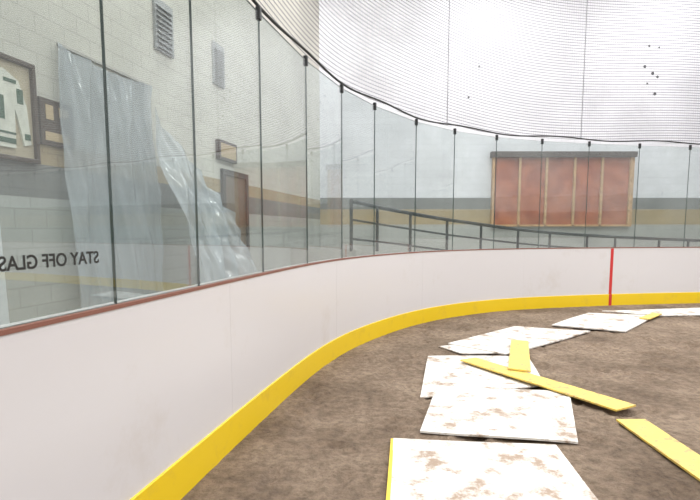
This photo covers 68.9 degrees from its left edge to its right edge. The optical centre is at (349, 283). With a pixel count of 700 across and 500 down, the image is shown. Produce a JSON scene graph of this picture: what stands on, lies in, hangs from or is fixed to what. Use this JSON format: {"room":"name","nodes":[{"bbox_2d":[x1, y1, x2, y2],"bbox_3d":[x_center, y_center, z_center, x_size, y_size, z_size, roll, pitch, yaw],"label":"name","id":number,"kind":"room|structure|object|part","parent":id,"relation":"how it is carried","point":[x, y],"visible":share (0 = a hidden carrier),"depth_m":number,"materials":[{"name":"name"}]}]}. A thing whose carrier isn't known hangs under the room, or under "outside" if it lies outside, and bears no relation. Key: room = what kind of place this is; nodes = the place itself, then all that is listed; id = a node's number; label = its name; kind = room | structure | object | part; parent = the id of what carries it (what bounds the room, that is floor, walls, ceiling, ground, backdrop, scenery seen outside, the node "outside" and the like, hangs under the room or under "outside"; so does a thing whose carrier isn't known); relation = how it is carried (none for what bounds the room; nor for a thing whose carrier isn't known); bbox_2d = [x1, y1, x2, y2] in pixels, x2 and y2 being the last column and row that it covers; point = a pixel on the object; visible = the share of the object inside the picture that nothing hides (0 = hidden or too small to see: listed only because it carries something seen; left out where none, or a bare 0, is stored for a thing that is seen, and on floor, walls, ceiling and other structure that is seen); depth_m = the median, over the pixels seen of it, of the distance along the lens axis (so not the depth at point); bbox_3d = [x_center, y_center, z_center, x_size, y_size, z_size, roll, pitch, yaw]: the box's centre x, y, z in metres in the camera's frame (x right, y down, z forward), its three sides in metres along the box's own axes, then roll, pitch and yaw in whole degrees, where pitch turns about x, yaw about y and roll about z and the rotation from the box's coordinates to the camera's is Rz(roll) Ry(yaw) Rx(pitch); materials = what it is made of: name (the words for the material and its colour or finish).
{"room":"ice rink","nodes":[
{"label":"ice rink","id":0,"kind":"room"},
{"bbox_2d":[0,0,319,322],"bbox_3d":[-4.542,-3.304,-0.326,0.200,9.600,32.765,1,6,12],"label":"wall","id":1,"kind":"structure","parent":0,"point":[36,220],"depth_m":8.06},
{"bbox_2d":[0,52,40,163],"bbox_3d":[-3.334,-1.681,4.754,0.060,0.990,1.003,1,6,12],"label":"jersey","id":2,"kind":"object","parent":1,"relation":"attached to","point":[19,123],"visible":1,"depth_m":5.03,"materials":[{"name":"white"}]},
{"bbox_2d":[37,96,63,148],"bbox_3d":[-3.176,-1.726,5.521,0.040,0.480,0.461,1,6,12],"label":"wall picture","id":3,"kind":"object","parent":1,"relation":"attached to","point":[50,133],"visible":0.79,"depth_m":5.41,"materials":[{"name":"brown"}]},
{"bbox_2d":[45,104,62,142],"bbox_3d":[-3.159,-1.721,5.517,0.005,0.370,0.358,1,6,12],"label":"print","id":4,"kind":"object","parent":3,"relation":"attached to","point":[53,133],"depth_m":5.45,"materials":[{"name":"beige paper"}]},
{"bbox_2d":[56,43,148,84],"bbox_3d":[-2.984,-2.680,6.321,0.030,0.030,1.659,1,6,12],"label":"trim","id":5,"kind":"structure","parent":1,"relation":"attached to","point":[64,46],"depth_m":6.13,"materials":[{"name":"dark timber"}]},
{"bbox_2d":[58,42,163,307],"bbox_3d":[-2.898,-1.166,6.405,0.201,3.020,1.720,1,6,13],"label":"plastic sheet","id":6,"kind":"object","parent":1,"relation":"hanging from","point":[136,193],"visible":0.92,"depth_m":6.24,"materials":[{"name":"grey"}]},
{"bbox_2d":[152,0,174,58],"bbox_3d":[-2.699,-3.721,7.419,0.070,0.710,0.461,1,6,12],"label":"air vent","id":7,"kind":"object","parent":1,"relation":"in","point":[163,16],"visible":1,"depth_m":7.38,"materials":[{"name":"silver metal"}]},
{"bbox_2d":[211,40,225,88],"bbox_3d":[-2.331,-3.896,9.085,0.070,0.710,0.410,1,6,12],"label":"air vent","id":8,"kind":"object","parent":1,"relation":"in","point":[218,66],"visible":1,"depth_m":9.03,"materials":[{"name":"silver metal"}]},
{"bbox_2d":[215,139,236,163],"bbox_3d":[-2.280,-2.445,9.437,0.085,0.350,0.717,1,6,12],"label":"wall sign","id":9,"kind":"object","parent":1,"relation":"attached to","point":[226,151],"visible":1,"depth_m":9.33,"materials":[{"name":"brown"}]},
{"bbox_2d":[220,168,249,250],"bbox_3d":[-2.215,-1.084,9.935,0.060,2.160,1.126,1,6,12],"label":"frame","id":10,"kind":"object","parent":1,"relation":"attached to","point":[223,172],"visible":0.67,"depth_m":10.00,"materials":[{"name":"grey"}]},
{"bbox_2d":[226,175,245,244],"bbox_3d":[-2.229,-1.035,9.943,0.030,2.060,0.922,1,6,12],"label":"leaf","id":11,"kind":"object","parent":1,"relation":"attached to","point":[235,187],"visible":0.36,"depth_m":9.99,"materials":[{"name":"brown wood"}]},
{"bbox_2d":[181,303,699,499],"bbox_3d":[6.800,1.535,-1.246,20.800,0.048,23.600,0,6,0],"label":"dirt","id":12,"kind":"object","parent":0,"point":[330,438],"visible":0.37,"depth_m":3.91,"materials":[{"name":"brown soil"}]},
{"bbox_2d":[0,247,699,499],"bbox_3d":[6.930,1.014,-1.336,19.902,1.122,22.966,0,6,0],"label":"dasher boards","id":13,"kind":"object","parent":12,"relation":"on","point":[138,399],"visible":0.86,"depth_m":2.99,"materials":[{"name":"white plastic"}]},
{"bbox_2d":[0,0,256,328],"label":"window frame","id":14,"kind":"structure","parent":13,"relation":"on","point":[100,1],"depth_m":2.14,"materials":[{"name":"black metal"}]},
{"bbox_2d":[0,251,98,271],"bbox_3d":[-1.056,-0.084,1.804,0.001,0.049,0.491,1,6,12],"label":"decal","id":15,"kind":"object","parent":14,"relation":"attached to","point":[10,264],"visible":1,"depth_m":1.78,"materials":[{"name":"black paint"}]},
{"bbox_2d":[246,0,457,272],"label":"metal frame","id":16,"kind":"object","parent":13,"relation":"on","point":[258,13],"depth_m":4.71,"materials":[{"name":"black metal"}]},
{"bbox_2d":[251,0,699,144],"bbox_3d":[5.232,-5.512,7.488,15.334,6.242,3.640,-3,7,-26],"label":"netting","id":17,"kind":"object","parent":16,"relation":"on","point":[269,16],"visible":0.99,"depth_m":8.48,"materials":[{"name":"grey fabric"}]},
{"bbox_2d":[438,345,496,353],"bbox_3d":[1.475,0.758,5.897,0.702,0.012,0.582,-2,6,-18],"label":"board panel","id":18,"kind":"object","parent":12,"relation":"on","point":[458,349],"visible":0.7,"depth_m":5.83,"materials":[{"name":"white wood"}]},
{"bbox_2d":[420,356,539,398],"bbox_3d":[1.258,0.867,4.877,1.076,0.024,1.597,1,6,11],"label":"board panel","id":19,"kind":"object","parent":12,"relation":"on","point":[449,371],"visible":0.71,"depth_m":4.83,"materials":[{"name":"white wood"}]},
{"bbox_2d":[508,340,530,371],"bbox_3d":[1.820,0.752,5.486,0.206,0.018,1.400,2,6,18],"label":"strip","id":20,"kind":"object","parent":19,"relation":"on","point":[519,357],"visible":1,"depth_m":5.35,"materials":[{"name":"yellow plastic"}]},
{"bbox_2d":[460,357,635,410],"bbox_3d":[1.671,0.862,4.605,0.236,0.018,1.721,-3,7,-29],"label":"strip","id":21,"kind":"object","parent":19,"relation":"on","point":[601,400],"visible":1,"depth_m":4.37,"materials":[{"name":"yellow plastic"}]},
{"bbox_2d":[386,438,597,499],"bbox_3d":[0.727,1.093,2.638,1.090,0.028,1.330,1,6,6],"label":"board panel","id":22,"kind":"object","parent":12,"relation":"on","point":[419,469],"visible":1,"depth_m":2.88,"materials":[{"name":"white wood"}]},
{"bbox_2d":[420,386,577,443],"bbox_3d":[1.169,0.962,3.902,1.208,0.023,1.092,1,6,10],"label":"board panel","id":23,"kind":"object","parent":12,"relation":"on","point":[539,415],"visible":1,"depth_m":3.77,"materials":[{"name":"white wood"}]},
{"bbox_2d":[448,326,589,354],"bbox_3d":[2.188,0.680,6.566,2.047,0.027,0.856,-5,8,-40],"label":"board panel","id":24,"kind":"object","parent":12,"relation":"on","point":[499,342],"visible":0.93,"depth_m":6.45,"materials":[{"name":"white wood"}]},
{"bbox_2d":[552,313,647,331],"bbox_3d":[3.908,0.554,7.786,0.928,0.026,1.886,5,8,42],"label":"board panel","id":25,"kind":"object","parent":12,"relation":"on","point":[597,321],"visible":0.96,"depth_m":7.58,"materials":[{"name":"white wood"}]},
{"bbox_2d":[639,313,661,319],"bbox_3d":[4.750,0.505,8.047,0.141,0.015,0.707,6,8,45],"label":"strip","id":26,"kind":"object","parent":25,"relation":"on","point":[651,315],"visible":1,"depth_m":7.96,"materials":[{"name":"yellow plastic"}]},
{"bbox_2d":[602,308,699,315],"bbox_3d":[5.562,0.474,8.550,2.436,0.027,0.724,-1,6,-10],"label":"board panel","id":27,"kind":"object","parent":12,"relation":"on","point":[677,311],"visible":0.93,"depth_m":8.61,"materials":[{"name":"white wood"}]},
{"bbox_2d":[616,419,699,480],"bbox_3d":[2.029,1.062,2.962,0.217,0.016,1.470,0,6,0],"label":"strip","id":28,"kind":"object","parent":12,"relation":"on","point":[668,446],"visible":1,"depth_m":3.25,"materials":[{"name":"yellow plastic"}]},
{"bbox_2d":[319,0,699,252],"bbox_3d":[9.538,-4.985,15.665,20.924,9.600,0.200,0,6,0],"label":"wall","id":29,"kind":"structure","parent":0,"point":[662,178],"depth_m":15.56,"materials":[{"name":"white paint"}]},
{"bbox_2d":[490,151,637,226],"bbox_3d":[6.510,-2.903,15.662,4.420,2.260,0.200,0,6,0],"label":"boarded-up window","id":30,"kind":"structure","parent":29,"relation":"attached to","point":[563,175],"depth_m":15.69,"materials":[{"name":"brown wood"}]},
{"bbox_2d":[468,46,659,97],"bbox_3d":[6.453,-6.417,15.409,5.774,1.569,0.001,0,6,0],"label":"puck marks","id":31,"kind":"object","parent":29,"relation":"attached to","point":[648,46],"visible":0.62,"depth_m":15.41,"materials":[{"name":"grey"}]},
{"bbox_3d":[6.018,1.228,0.129,27.964,0.390,32.000,0,6,0],"label":"floor","id":32,"kind":"structure","parent":0,"visible":0},
{"bbox_2d":[0,229,9,324],"bbox_3d":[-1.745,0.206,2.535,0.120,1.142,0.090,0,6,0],"label":"paper towel roll","id":33,"kind":"object","parent":32,"relation":"on","point":[4,313],"visible":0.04,"depth_m":2.51,"materials":[{"name":"white paper"}]},
{"bbox_2d":[155,107,256,282],"bbox_3d":[-2.132,-1.182,8.134,0.798,2.690,2.446,1,6,9],"label":"plastic sheet","id":34,"kind":"object","parent":32,"relation":"on","point":[223,254],"visible":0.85,"depth_m":7.72,"materials":[{"name":"grey"}]},
{"bbox_2d":[291,199,699,264],"bbox_3d":[5.380,-0.804,11.602,13.753,1.854,2.794,-2,6,-18],"label":"railing","id":35,"kind":"object","parent":32,"relation":"on","point":[298,255],"visible":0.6,"depth_m":9.83,"materials":[{"name":"black metal"}]},
{"bbox_3d":[5.792,-0.881,11.090,12.652,1.594,1.475,-2,6,-18],"label":"handrail","id":36,"kind":"part","parent":35,"relation":"part of","materials":[{"name":"black metal"}]}
]}

